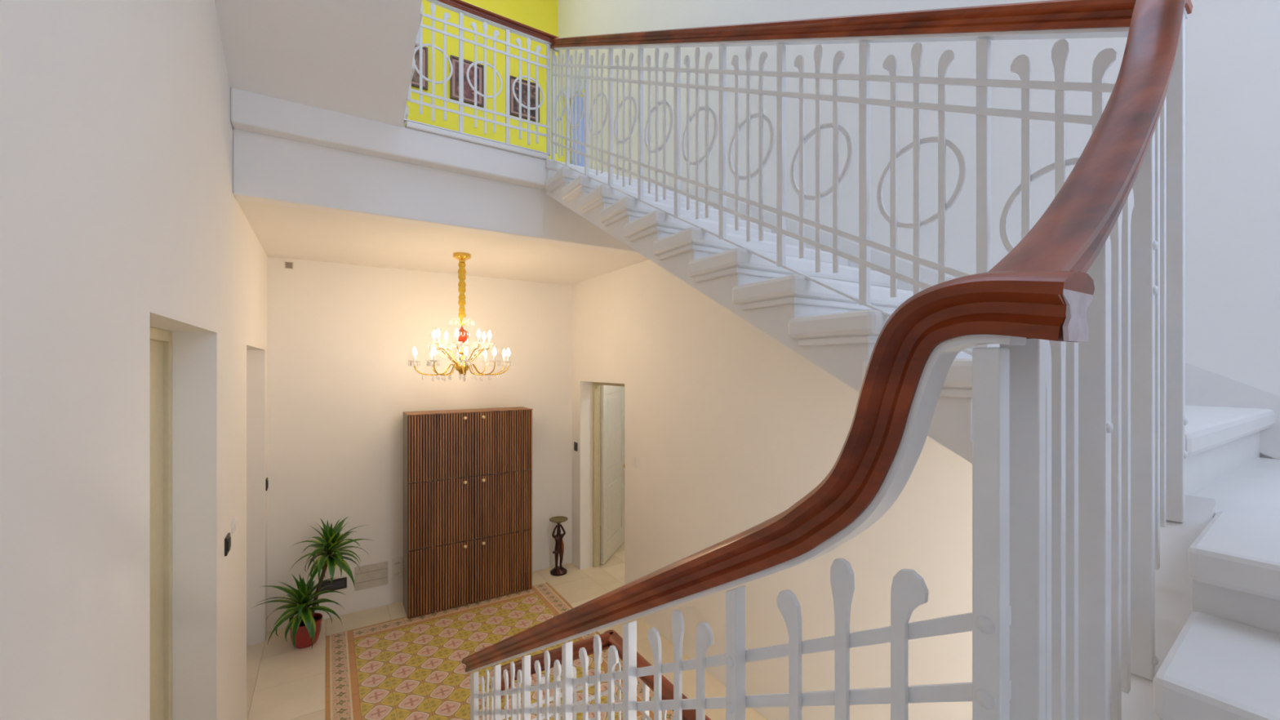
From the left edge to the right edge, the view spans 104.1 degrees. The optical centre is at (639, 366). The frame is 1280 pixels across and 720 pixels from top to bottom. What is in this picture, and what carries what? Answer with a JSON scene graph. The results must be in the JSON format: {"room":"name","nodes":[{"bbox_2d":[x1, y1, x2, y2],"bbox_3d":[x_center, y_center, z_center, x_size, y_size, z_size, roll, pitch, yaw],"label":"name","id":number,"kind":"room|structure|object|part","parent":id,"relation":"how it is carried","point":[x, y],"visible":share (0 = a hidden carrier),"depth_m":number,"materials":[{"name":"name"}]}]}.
{"room":"staircase","nodes":[
{"label":"staircase","id":0,"kind":"room"},
{"bbox_2d":[0,0,266,719],"bbox_3d":[-1.762,-1.075,1.775,0.220,7.050,6.720,0,0,-32],"label":"wall","id":1,"kind":"structure","parent":0,"point":[122,217],"depth_m":1.24,"materials":[{"name":"white paint"}]},
{"bbox_2d":[150,326,172,719],"bbox_3d":[-1.859,1.070,1.815,0.109,2.460,1.050,0,0,-32],"label":"door","id":2,"kind":"structure","parent":1,"relation":"in","point":[161,340],"depth_m":2.17,"materials":[{"name":"beige paint"}]},
{"bbox_2d":[224,533,231,555],"bbox_3d":[-2.123,0.915,2.570,0.014,0.090,0.110,0,0,-32],"label":"wall switch","id":3,"kind":"object","parent":1,"relation":"attached to","point":[228,539],"visible":1,"depth_m":2.54,"materials":[{"name":"black plastic"}]},
{"bbox_2d":[231,518,235,533],"bbox_3d":[-2.229,0.875,2.739,0.014,0.070,0.070,0,0,-32],"label":"wall socket","id":4,"kind":"object","parent":1,"relation":"attached to","point":[233,522],"visible":1,"depth_m":2.71,"materials":[{"name":"white plastic"}]},
{"bbox_2d":[265,477,268,490],"bbox_3d":[-3.175,1.000,4.247,0.014,0.100,0.080,0,0,-32],"label":"wall switch","id":5,"kind":"object","parent":1,"relation":"attached to","point":[266,479],"visible":1,"depth_m":4.21,"materials":[{"name":"black plastic"}]},
{"bbox_2d":[230,87,546,189],"bbox_3d":[-1.014,-1.405,4.806,4.270,0.190,2.380,0,0,-32],"label":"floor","id":6,"kind":"structure","parent":0,"point":[251,112],"depth_m":3.04,"materials":[{"name":"white paint"}]},
{"bbox_2d":[214,0,423,127],"bbox_3d":[-0.750,-2.141,1.191,0.875,1.382,4.655,0,0,-32],"label":"wall","id":7,"kind":"structure","parent":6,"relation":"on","point":[351,57],"depth_m":2.60,"materials":[{"name":"white paint"}]},
{"bbox_2d":[406,28,419,102],"bbox_3d":[-0.836,-2.770,2.142,0.068,2.243,2.311,0,0,-32],"label":"stair railing","id":8,"kind":"object","parent":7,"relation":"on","point":[417,41],"visible":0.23,"depth_m":3.08,"materials":[{"name":"white metal"}]},
{"bbox_3d":[-1.432,-2.144,3.092,0.022,0.991,0.026,0,0,-32],"label":"post","id":9,"kind":"part","parent":8,"relation":"part of","materials":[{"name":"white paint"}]},
{"bbox_3d":[-1.260,-2.315,2.818,0.022,0.991,0.026,0,0,-32],"label":"post","id":10,"kind":"part","parent":8,"relation":"part of","materials":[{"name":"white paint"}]},
{"bbox_2d":[232,128,644,256],"bbox_3d":[-1.052,-1.132,3.549,2.870,0.366,0.110,0,0,-32],"label":"beam","id":11,"kind":"structure","parent":6,"relation":"attached to","point":[267,169],"depth_m":3.17,"materials":[{"name":"white paint"}]},
{"bbox_2d":[404,120,548,159],"bbox_3d":[-1.086,-1.518,3.406,0.940,0.035,0.115,0,0,-32],"label":"kerb","id":12,"kind":"object","parent":6,"relation":"on","point":[411,125],"visible":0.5,"depth_m":3.33,"materials":[{"name":"white paint"}]},
{"bbox_2d":[404,0,559,155],"bbox_3d":[-1.060,-2.041,3.372,1.072,1.007,0.068,0,0,-32],"label":"landing railing","id":13,"kind":"object","parent":12,"relation":"on","point":[463,8],"visible":0.94,"depth_m":3.37,"materials":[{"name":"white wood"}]},
{"bbox_3d":[-1.182,-1.937,3.296,0.026,0.799,0.022,0,0,-32],"label":"post","id":14,"kind":"part","parent":13,"relation":"part of","materials":[{"name":"white metal"}]},
{"bbox_3d":[-1.057,-2.446,3.374,1.065,0.198,0.068,0,0,-32],"label":"handrail","id":15,"kind":"part","parent":13,"relation":"part of","materials":[{"name":"brown wood"}]},
{"bbox_3d":[-0.919,-1.937,3.460,0.026,0.799,0.022,0,0,-32],"label":"post","id":16,"kind":"part","parent":13,"relation":"part of","materials":[{"name":"white metal"}]},
{"bbox_3d":[-0.665,-1.937,3.620,0.026,0.799,0.022,0,0,-32],"label":"post","id":17,"kind":"part","parent":13,"relation":"part of","materials":[{"name":"white metal"}]},
{"bbox_2d":[542,158,1279,494],"bbox_3d":[0.593,-0.581,2.597,1.095,2.017,3.470,0,0,-32],"label":"flight","id":18,"kind":"object","parent":6,"relation":"attached to","point":[1231,422],"visible":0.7,"depth_m":1.83,"materials":[{"name":"white stone"}]},
{"bbox_3d":[-0.239,-1.363,3.937,1.080,0.126,0.116,0,0,-32],"label":"moulding","id":19,"kind":"part","parent":18,"relation":"part of","materials":[{"name":"white stone"}]},
{"bbox_3d":[-0.130,-1.266,3.763,1.080,0.024,0.266,0,0,-32],"label":"moulding","id":20,"kind":"part","parent":18,"relation":"part of","materials":[{"name":"white stone"}]},
{"bbox_3d":[0.019,-1.118,3.526,1.080,0.024,0.266,0,0,-32],"label":"moulding","id":21,"kind":"part","parent":18,"relation":"part of","materials":[{"name":"white stone"}]},
{"bbox_3d":[0.168,-0.970,3.289,1.080,0.024,0.266,0,0,-32],"label":"moulding","id":22,"kind":"part","parent":18,"relation":"part of","materials":[{"name":"white stone"}]},
{"bbox_3d":[0.317,-0.822,3.052,1.080,0.024,0.266,0,0,-32],"label":"moulding","id":23,"kind":"part","parent":18,"relation":"part of","materials":[{"name":"white stone"}]},
{"bbox_3d":[0.466,-0.674,2.815,1.080,0.024,0.266,0,0,-32],"label":"moulding","id":24,"kind":"part","parent":18,"relation":"part of","materials":[{"name":"white stone"}]},
{"bbox_3d":[0.614,-0.526,2.577,1.080,0.024,0.266,0,0,-32],"label":"moulding","id":25,"kind":"part","parent":18,"relation":"part of","materials":[{"name":"white stone"}]},
{"bbox_3d":[0.763,-0.378,2.340,1.080,0.024,0.266,0,0,-32],"label":"moulding","id":26,"kind":"part","parent":18,"relation":"part of","materials":[{"name":"white stone"}]},
{"bbox_3d":[0.912,-0.230,2.103,1.080,0.024,0.266,0,0,-32],"label":"moulding","id":27,"kind":"part","parent":18,"relation":"part of","materials":[{"name":"white stone"}]},
{"bbox_2d":[550,0,1136,355],"bbox_3d":[0.188,-1.124,2.335,0.068,2.552,3.186,0,0,-32],"label":"stair railing","id":28,"kind":"object","parent":18,"relation":"on","point":[1060,20],"visible":0.94,"depth_m":1.61,"materials":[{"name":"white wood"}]},
{"bbox_3d":[-0.634,-1.913,3.645,0.022,0.811,0.026,0,0,-32],"label":"post","id":29,"kind":"part","parent":28,"relation":"part of","materials":[{"name":"white metal"}]},
{"bbox_3d":[-0.499,-1.779,3.429,0.022,0.811,0.026,0,0,-32],"label":"post","id":30,"kind":"part","parent":28,"relation":"part of","materials":[{"name":"white metal"}]},
{"bbox_3d":[-0.340,-1.621,3.176,0.022,0.811,0.026,0,0,-32],"label":"post","id":31,"kind":"part","parent":28,"relation":"part of","materials":[{"name":"white metal"}]},
{"bbox_3d":[-0.172,-1.454,2.908,0.022,0.811,0.026,0,0,-32],"label":"post","id":32,"kind":"part","parent":28,"relation":"part of","materials":[{"name":"white metal"}]},
{"bbox_3d":[0.004,-1.279,2.629,0.022,0.811,0.026,0,0,-32],"label":"post","id":33,"kind":"part","parent":28,"relation":"part of","materials":[{"name":"white metal"}]},
{"bbox_3d":[0.176,-1.107,2.353,0.022,0.811,0.026,0,0,-32],"label":"post","id":34,"kind":"part","parent":28,"relation":"part of","materials":[{"name":"white metal"}]},
{"bbox_3d":[0.345,-0.939,2.084,0.022,0.811,0.026,0,0,-32],"label":"post","id":35,"kind":"part","parent":28,"relation":"part of","materials":[{"name":"white metal"}]},
{"bbox_3d":[0.514,-0.771,1.815,0.022,0.811,0.026,0,0,-32],"label":"post","id":36,"kind":"part","parent":28,"relation":"part of","materials":[{"name":"white metal"}]},
{"bbox_3d":[0.185,-1.545,2.340,0.068,1.710,3.166,0,0,-32],"label":"handrail","id":37,"kind":"part","parent":28,"relation":"part of","materials":[{"name":"brown wood"}]},
{"bbox_3d":[0.691,-0.596,1.534,0.022,0.811,0.026,0,0,-32],"label":"post","id":38,"kind":"part","parent":28,"relation":"part of","materials":[{"name":"white metal"}]},
{"bbox_3d":[0.865,-0.422,1.256,0.022,0.811,0.026,0,0,-32],"label":"post","id":39,"kind":"part","parent":28,"relation":"part of","materials":[{"name":"white metal"}]},
{"bbox_3d":[1.061,-0.082,1.866,1.080,0.024,0.266,0,0,-32],"label":"moulding","id":40,"kind":"part","parent":18,"relation":"part of","materials":[{"name":"white stone"}]},
{"bbox_3d":[1.209,0.066,1.629,1.080,0.024,0.266,0,0,-32],"label":"moulding","id":41,"kind":"part","parent":18,"relation":"part of","materials":[{"name":"white stone"}]},
{"bbox_3d":[1.109,-0.630,2.791,0.014,1.919,3.250,0,0,-32],"label":"skirting","id":42,"kind":"part","parent":18,"relation":"part of","materials":[{"name":"white stone"}]},
{"bbox_2d":[266,256,571,632],"bbox_3d":[-2.181,0.748,5.349,2.870,3.405,0.620,0,0,-32],"label":"wall","id":43,"kind":"structure","parent":0,"point":[342,339],"depth_m":4.76,"materials":[{"name":"white paint"}]},
{"bbox_2d":[284,261,293,269],"bbox_3d":[-3.097,-0.895,4.401,0.060,0.060,0.011,0,0,-32],"label":"air vent","id":44,"kind":"object","parent":43,"relation":"in","point":[287,264],"visible":1,"depth_m":4.40,"materials":[{"name":"grey plastic"}]},
{"bbox_2d":[320,577,346,591],"bbox_3d":[-2.817,2.005,4.575,0.220,0.100,0.014,0,0,-32],"label":"air vent","id":45,"kind":"object","parent":43,"relation":"in","point":[337,584],"visible":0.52,"depth_m":4.58,"materials":[{"name":"black plastic"}]},
{"bbox_2d":[354,561,387,591],"bbox_3d":[-2.553,1.990,4.743,0.280,0.220,0.012,0,0,-32],"label":"wall plate","id":46,"kind":"object","parent":43,"relation":"attached to","point":[375,575],"visible":1,"depth_m":4.74,"materials":[{"name":"grey stone"}]},
{"bbox_2d":[392,556,402,579],"bbox_3d":[-2.363,1.954,4.855,0.079,0.209,0.047,0,0,-32],"label":"wall socket","id":47,"kind":"object","parent":43,"relation":"attached to","point":[397,562],"visible":1,"depth_m":4.84,"materials":[{"name":"white plastic"}]},
{"bbox_2d":[235,199,648,284],"bbox_3d":[-1.548,-1.105,4.341,2.870,0.300,1.760,0,0,-32],"label":"ceiling","id":48,"kind":"structure","parent":0,"point":[282,231],"depth_m":4.03,"materials":[{"name":"paint"}]},
{"bbox_2d":[408,252,514,382],"bbox_3d":[-1.511,-0.417,4.234,0.851,1.076,0.859,0,0,-32],"label":"chandelier","id":49,"kind":"object","parent":48,"relation":"hanging from","point":[461,335],"visible":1,"depth_m":4.20,"materials":[{"name":"gold metal"}]},
{"bbox_3d":[-1.798,-0.125,3.978,0.031,0.068,0.031,0,0,-32],"label":"bulb","id":50,"kind":"part","parent":49,"relation":"part of","materials":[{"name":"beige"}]},
{"bbox_3d":[-1.733,-0.275,4.195,0.031,0.068,0.031,0,0,-32],"label":"bulb","id":51,"kind":"part","parent":49,"relation":"part of","materials":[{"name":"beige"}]},
{"bbox_3d":[-1.592,-0.125,3.858,0.031,0.068,0.031,0,0,-32],"label":"bulb","id":52,"kind":"part","parent":49,"relation":"part of","materials":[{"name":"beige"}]},
{"bbox_3d":[-1.675,0.019,4.088,0.339,0.108,0.066,0,0,-32],"label":"arm","id":53,"kind":"part","parent":49,"relation":"part of","materials":[{"name":"gold metal"}]},
{"bbox_3d":[-1.640,-0.275,4.050,0.031,0.068,0.031,0,0,-32],"label":"bulb","id":54,"kind":"part","parent":49,"relation":"part of","materials":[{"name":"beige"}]},
{"bbox_3d":[-1.701,0.019,4.345,0.343,0.108,0.010,0,0,30],"label":"arm","id":55,"kind":"part","parent":49,"relation":"part of","materials":[{"name":"gold metal"}]},
{"bbox_3d":[-1.643,-0.101,4.211,0.193,0.169,0.010,0,0,-10],"label":"arm","id":56,"kind":"part","parent":49,"relation":"part of","materials":[{"name":"gold metal"}]},
{"bbox_3d":[-1.696,-0.275,4.363,0.031,0.068,0.031,0,0,-32],"label":"bulb","id":57,"kind":"part","parent":49,"relation":"part of","materials":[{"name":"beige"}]},
{"bbox_3d":[-1.557,0.019,4.020,0.010,0.108,0.343,0,0,12],"label":"arm","id":58,"kind":"part","parent":49,"relation":"part of","materials":[{"name":"gold metal"}]},
{"bbox_3d":[-1.588,-0.101,4.124,0.010,0.169,0.193,0,0,35],"label":"arm","id":59,"kind":"part","parent":49,"relation":"part of","materials":[{"name":"gold metal"}]},
{"bbox_3d":[-1.621,-0.101,4.311,0.193,0.169,0.010,0,0,35],"label":"arm","id":60,"kind":"part","parent":49,"relation":"part of","materials":[{"name":"gold metal"}]},
{"bbox_3d":[-1.472,-0.275,4.013,0.031,0.068,0.031,0,0,-32],"label":"bulb","id":61,"kind":"part","parent":49,"relation":"part of","materials":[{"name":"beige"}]},
{"bbox_2d":[454,326,469,342],"bbox_3d":[-1.511,-0.270,4.234,0.120,0.150,0.120,0,0,-32],"label":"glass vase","id":62,"kind":"object","parent":49,"relation":"on","point":[464,335],"depth_m":4.20,"materials":[{"name":"glass"}]},
{"bbox_3d":[-1.423,0.019,4.034,0.010,0.108,0.343,0,0,-24],"label":"arm","id":63,"kind":"part","parent":49,"relation":"part of","materials":[{"name":"gold metal"}]},
{"bbox_3d":[-1.355,-0.125,3.882,0.031,0.068,0.031,0,0,-32],"label":"bulb","id":64,"kind":"part","parent":49,"relation":"part of","materials":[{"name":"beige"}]},
{"bbox_3d":[-1.401,-0.101,4.157,0.193,0.169,0.010,0,0,35],"label":"arm","id":65,"kind":"part","parent":49,"relation":"part of","materials":[{"name":"gold metal"}]},
{"bbox_3d":[-1.327,-0.275,4.105,0.031,0.068,0.031,0,0,-32],"label":"bulb","id":66,"kind":"part","parent":49,"relation":"part of","materials":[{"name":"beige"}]},
{"bbox_3d":[-1.379,-0.101,4.258,0.193,0.169,0.010,0,0,-10],"label":"arm","id":67,"kind":"part","parent":49,"relation":"part of","materials":[{"name":"gold metal"}]},
{"bbox_3d":[-1.322,0.019,4.124,0.166,0.108,0.306,0,0,-32],"label":"arm","id":68,"kind":"part","parent":49,"relation":"part of","materials":[{"name":"gold metal"}]},
{"bbox_3d":[-1.348,0.019,4.381,0.343,0.108,0.010,0,0,-42],"label":"arm","id":69,"kind":"part","parent":49,"relation":"part of","materials":[{"name":"gold metal"}]},
{"bbox_3d":[-1.293,0.019,4.257,0.309,0.108,0.158,0,0,-32],"label":"arm","id":70,"kind":"part","parent":49,"relation":"part of","materials":[{"name":"gold metal"}]},
{"bbox_3d":[-1.290,-0.275,4.274,0.031,0.068,0.031,0,0,-32],"label":"bulb","id":71,"kind":"part","parent":49,"relation":"part of","materials":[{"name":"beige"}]},
{"bbox_3d":[-1.178,-0.125,4.041,0.031,0.068,0.031,0,0,-32],"label":"bulb","id":72,"kind":"part","parent":49,"relation":"part of","materials":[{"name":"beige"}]},
{"bbox_3d":[-1.128,-0.125,4.274,0.031,0.068,0.031,0,0,-32],"label":"bulb","id":73,"kind":"part","parent":49,"relation":"part of","materials":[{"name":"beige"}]},
{"bbox_2d":[404,0,584,164],"bbox_3d":[-1.699,-3.050,5.899,4.270,3.100,0.200,0,0,-32],"label":"wall","id":74,"kind":"structure","parent":0,"point":[540,15],"depth_m":5.79,"materials":[{"name":"yellow paint"}]},
{"bbox_2d":[411,45,427,90],"bbox_3d":[-2.447,-3.215,5.294,0.360,0.450,0.030,0,0,-32],"label":"framed picture","id":75,"kind":"object","parent":74,"relation":"attached to","point":[415,79],"visible":0.34,"depth_m":5.35,"materials":[{"name":"brown wood"}]},
{"bbox_2d":[411,49,419,83],"bbox_3d":[-2.446,-3.215,5.293,0.260,0.350,0.004,0,0,-32],"label":"print","id":76,"kind":"object","parent":75,"relation":"attached to","point":[415,79],"depth_m":5.33},
{"bbox_2d":[449,54,484,107],"bbox_3d":[-1.943,-3.205,5.610,0.364,0.470,0.030,0,0,-32],"label":"framed picture","id":77,"kind":"object","parent":74,"relation":"attached to","point":[468,93],"visible":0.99,"depth_m":5.61,"materials":[{"name":"brown wood"}]},
{"bbox_2d":[454,61,479,101],"bbox_3d":[-1.942,-3.205,5.609,0.264,0.370,0.004,0,0,-32],"label":"print","id":78,"kind":"object","parent":77,"relation":"attached to","point":[468,93],"depth_m":5.61},
{"bbox_2d":[509,75,539,122],"bbox_3d":[-1.382,-3.195,5.962,0.370,0.450,0.030,0,0,-32],"label":"framed picture","id":79,"kind":"object","parent":74,"relation":"attached to","point":[513,104],"visible":0.71,"depth_m":5.95,"materials":[{"name":"brown wood"}]},
{"bbox_2d":[513,82,535,116],"bbox_3d":[-1.382,-3.195,5.960,0.270,0.350,0.004,0,0,-32],"label":"print","id":80,"kind":"object","parent":79,"relation":"attached to","point":[524,85],"depth_m":5.96},
{"bbox_2d":[570,96,584,167],"bbox_3d":[-0.536,-2.460,6.452,0.750,1.920,0.099,0,0,-32],"label":"door","id":81,"kind":"structure","parent":74,"relation":"in","point":[582,123],"depth_m":6.32,"materials":[{"name":"blue paint"}]},
{"bbox_2d":[246,525,767,719],"bbox_3d":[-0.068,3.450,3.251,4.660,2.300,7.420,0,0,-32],"label":"floor","id":82,"kind":"structure","parent":0,"point":[380,663],"depth_m":3.91,"materials":[{"name":"yellow tile"}]},
{"bbox_2d":[251,516,371,648],"bbox_3d":[-2.696,1.795,4.174,0.630,1.006,0.851,0,0,35],"label":"potted plant","id":83,"kind":"object","parent":82,"relation":"on","point":[304,628],"visible":1,"depth_m":4.13,"materials":[{"name":"green plant"}]},
{"bbox_3d":[-2.773,2.199,4.139,0.236,0.198,0.236,0,0,-32],"label":"pot","id":84,"kind":"part","parent":83,"relation":"part of","materials":[{"name":"red ceramic"}]},
{"bbox_3d":[-2.696,1.855,4.204,0.172,0.557,0.031,0,0,-44],"label":"stem","id":85,"kind":"part","parent":83,"relation":"part of","materials":[{"name":"plant"}]},
{"bbox_2d":[403,406,533,618],"bbox_3d":[-1.693,1.367,4.976,1.180,1.859,0.371,0,0,-32],"label":"cabinet","id":86,"kind":"object","parent":82,"relation":"on","point":[468,473],"visible":1,"depth_m":4.80,"materials":[{"name":"brown wood"}]},
{"bbox_3d":[-1.867,0.753,4.697,0.586,0.609,0.012,0,0,-32],"label":"door","id":87,"kind":"part","parent":86,"relation":"part of","materials":[{"name":"brown wood"}]},
{"bbox_3d":[-1.867,1.988,4.697,0.586,0.609,0.012,0,0,-32],"label":"door","id":88,"kind":"part","parent":86,"relation":"part of","materials":[{"name":"brown wood"}]},
{"bbox_3d":[-1.867,1.371,4.697,0.586,0.609,0.012,0,0,-32],"label":"door","id":89,"kind":"part","parent":86,"relation":"part of","materials":[{"name":"brown wood"}]},
{"bbox_3d":[-1.700,0.441,4.987,1.180,0.008,0.345,0,0,-32],"label":"panel","id":90,"kind":"part","parent":86,"relation":"part of","materials":[{"name":"brown wood"}]},
{"bbox_3d":[-1.367,0.753,5.011,0.586,0.609,0.012,0,0,-32],"label":"door","id":91,"kind":"part","parent":86,"relation":"part of","materials":[{"name":"brown wood"}]},
{"bbox_3d":[-1.367,1.371,5.011,0.586,0.609,0.012,0,0,-32],"label":"door","id":92,"kind":"part","parent":86,"relation":"part of","materials":[{"name":"brown wood"}]},
{"bbox_3d":[-1.367,1.988,5.011,0.586,0.609,0.012,0,0,-32],"label":"door","id":93,"kind":"part","parent":86,"relation":"part of","materials":[{"name":"brown wood"}]},
{"bbox_2d":[549,515,568,576],"bbox_3d":[-0.908,2.000,5.569,0.204,0.599,0.204,0,0,-32],"label":"statue","id":94,"kind":"object","parent":82,"relation":"on","point":[559,570],"visible":1,"depth_m":5.55,"materials":[{"name":"brown metal"}]},
{"bbox_2d":[549,515,568,524],"bbox_3d":[-0.908,1.728,5.569,0.204,0.055,0.204,0,0,-32],"label":"tray","id":95,"kind":"object","parent":94,"relation":"on","point":[558,519],"depth_m":5.56,"materials":[{"name":"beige metal"}]},
{"bbox_2d":[561,540,564,553],"bbox_3d":[-0.878,2.040,5.604,0.043,0.216,0.039,0,0,-21],"label":"drapery","id":96,"kind":"object","parent":94,"relation":"hanging from","point":[562,544],"depth_m":5.59,"materials":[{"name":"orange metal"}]},
{"bbox_2d":[489,629,711,719],"bbox_3d":[0.100,1.819,1.558,0.662,0.961,1.934,0,0,-32],"label":"guard railing","id":97,"kind":"object","parent":82,"relation":"on","point":[610,637],"visible":0.4,"depth_m":2.30,"materials":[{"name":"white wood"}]},
{"bbox_3d":[-0.590,1.369,2.150,0.068,0.059,0.103,0,0,15],"label":"handrail","id":98,"kind":"part","parent":97,"relation":"part of","materials":[{"name":"wood"}]},
{"bbox_3d":[-0.390,1.849,2.353,0.026,0.902,0.022,0,0,-32],"label":"post","id":99,"kind":"part","parent":97,"relation":"part of","materials":[{"name":"white metal"}]},
{"bbox_3d":[-0.368,1.369,2.366,0.580,0.059,0.068,0,0,-32],"label":"handrail","id":100,"kind":"part","parent":97,"relation":"part of","materials":[{"name":"brown wood"}]},
{"bbox_3d":[-0.144,1.849,2.507,0.026,0.902,0.022,0,0,-32],"label":"post","id":101,"kind":"part","parent":97,"relation":"part of","materials":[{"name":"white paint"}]},
{"bbox_3d":[0.026,1.849,2.236,0.022,0.902,0.026,0,0,-32],"label":"post","id":102,"kind":"part","parent":97,"relation":"part of","materials":[{"name":"white metal"}]},
{"bbox_3d":[0.353,1.369,1.715,0.068,0.059,1.930,0,0,-32],"label":"handrail","id":103,"kind":"part","parent":97,"relation":"part of","materials":[{"name":"brown wood"}]},
{"bbox_3d":[-0.619,1.728,1.146,1.050,1.144,1.943,0,0,-32],"label":"flight","id":104,"kind":"object","parent":82,"relation":"on","visible":0},
{"bbox_2d":[461,270,1094,719],"bbox_3d":[-0.197,1.105,1.330,0.068,2.389,2.148,0,0,-32],"label":"stair railing","id":105,"kind":"object","parent":104,"relation":"on","point":[913,355],"visible":1,"depth_m":0.56,"materials":[{"name":"brown wood"}]},
{"bbox_3d":[-0.727,1.814,2.174,0.022,0.971,0.024,0,0,-32],"label":"post","id":106,"kind":"part","parent":105,"relation":"part of","materials":[{"name":"white metal"}]},
{"bbox_3d":[-0.706,1.761,2.142,0.022,0.911,0.024,0,0,-32],"label":"post","id":107,"kind":"part","parent":105,"relation":"part of","materials":[{"name":"white metal"}]},
{"bbox_3d":[-0.535,1.568,1.869,0.022,0.911,0.024,0,0,-32],"label":"post","id":108,"kind":"part","parent":105,"relation":"part of","materials":[{"name":"white metal"}]},
{"bbox_3d":[-0.364,1.375,1.597,0.022,0.911,0.024,0,0,-32],"label":"post","id":109,"kind":"part","parent":105,"relation":"part of","materials":[{"name":"white metal"}]},
{"bbox_3d":[-0.193,1.181,1.324,0.022,0.911,0.024,0,0,-32],"label":"post","id":110,"kind":"part","parent":105,"relation":"part of","materials":[{"name":"white metal"}]},
{"bbox_3d":[-0.022,0.988,1.051,0.022,0.911,0.024,0,0,-32],"label":"post","id":111,"kind":"part","parent":105,"relation":"part of","materials":[{"name":"white metal"}]},
{"bbox_3d":[0.149,0.795,0.778,0.022,0.911,0.024,0,0,-32],"label":"post","id":112,"kind":"part","parent":105,"relation":"part of","materials":[{"name":"white metal"}]},
{"bbox_3d":[0.337,0.485,0.479,0.022,1.007,0.024,0,0,-32],"label":"post","id":113,"kind":"part","parent":105,"relation":"part of","materials":[{"name":"white paint"}]},
{"bbox_2d":[1121,457,1279,719],"bbox_3d":[0.992,0.785,0.291,2.870,1.056,1.280,0,0,-32],"label":"stair turn","id":114,"kind":"structure","parent":104,"relation":"on","point":[1217,579],"depth_m":0.75,"materials":[{"name":"white stone"}]},
{"bbox_2d":[988,0,1192,719],"bbox_3d":[0.704,0.069,0.734,0.909,1.649,0.068,0,0,-36],"label":"stair railing","id":115,"kind":"object","parent":114,"relation":"on","point":[1098,454],"visible":0.88,"depth_m":0.67,"materials":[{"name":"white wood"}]},
{"bbox_3d":[0.388,0.427,0.506,0.020,0.932,0.034,0,0,-36],"label":"post","id":116,"kind":"part","parent":115,"relation":"part of","materials":[{"name":"white paint"}]},
{"bbox_3d":[0.704,-0.391,0.734,0.909,0.729,0.068,0,0,-36],"label":"handrail","id":117,"kind":"part","parent":115,"relation":"part of","materials":[{"name":"brown wood"}]},
{"bbox_3d":[0.585,0.273,0.648,0.020,0.893,0.034,0,0,-36],"label":"post","id":118,"kind":"part","parent":115,"relation":"part of","materials":[{"name":"white paint"}]},
{"bbox_3d":[0.813,0.054,0.812,0.020,0.892,0.034,0,0,-36],"label":"post","id":119,"kind":"part","parent":115,"relation":"part of","materials":[{"name":"white paint"}]},
{"bbox_3d":[1.040,-0.191,0.976,0.020,0.983,0.034,0,0,-36],"label":"post","id":120,"kind":"part","parent":115,"relation":"part of","materials":[{"name":"white metal"}]},
{"bbox_2d":[600,385,600,525],"bbox_3d":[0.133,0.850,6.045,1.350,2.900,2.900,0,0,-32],"label":"door frame","id":121,"kind":"structure","parent":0,"point":[600,385],"depth_m":7.20,"materials":[{"name":"white paint"}]},
{"bbox_2d":[557,0,1279,719],"bbox_3d":[0.855,-1.075,3.417,0.220,7.050,6.720,0,0,-32],"label":"wall","id":122,"kind":"structure","parent":0,"point":[728,427],"depth_m":2.85,"materials":[{"name":"white paint"}]},
{"bbox_2d":[573,441,577,451],"bbox_3d":[-0.743,0.920,5.743,0.014,0.100,0.080,0,0,-32],"label":"wall switch","id":123,"kind":"object","parent":122,"relation":"attached to","point":[575,442],"visible":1,"depth_m":5.74,"materials":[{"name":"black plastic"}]},
{"bbox_2d":[592,382,624,567],"bbox_3d":[-0.297,1.232,5.700,0.477,2.135,1.679,0,0,-8],"label":"door","id":124,"kind":"structure","parent":122,"relation":"in","point":[612,394],"depth_m":5.94,"materials":[{"name":"white paint"}]},
{"bbox_3d":[-0.329,0.769,6.165,0.032,0.898,0.580,0,0,16],"label":"panel","id":125,"kind":"part","parent":124,"relation":"part of","materials":[{"name":"white paint"}]},
{"bbox_3d":[-0.329,1.713,6.165,0.032,0.710,0.580,0,0,16],"label":"panel","id":126,"kind":"part","parent":124,"relation":"part of","materials":[{"name":"white paint"}]},
{"bbox_2d":[631,456,637,468],"bbox_3d":[-0.052,0.890,4.642,0.014,0.100,0.100,0,0,-32],"label":"wall switch","id":127,"kind":"object","parent":122,"relation":"attached to","point":[634,460],"visible":1,"depth_m":4.62,"materials":[{"name":"white plastic"}]}
]}

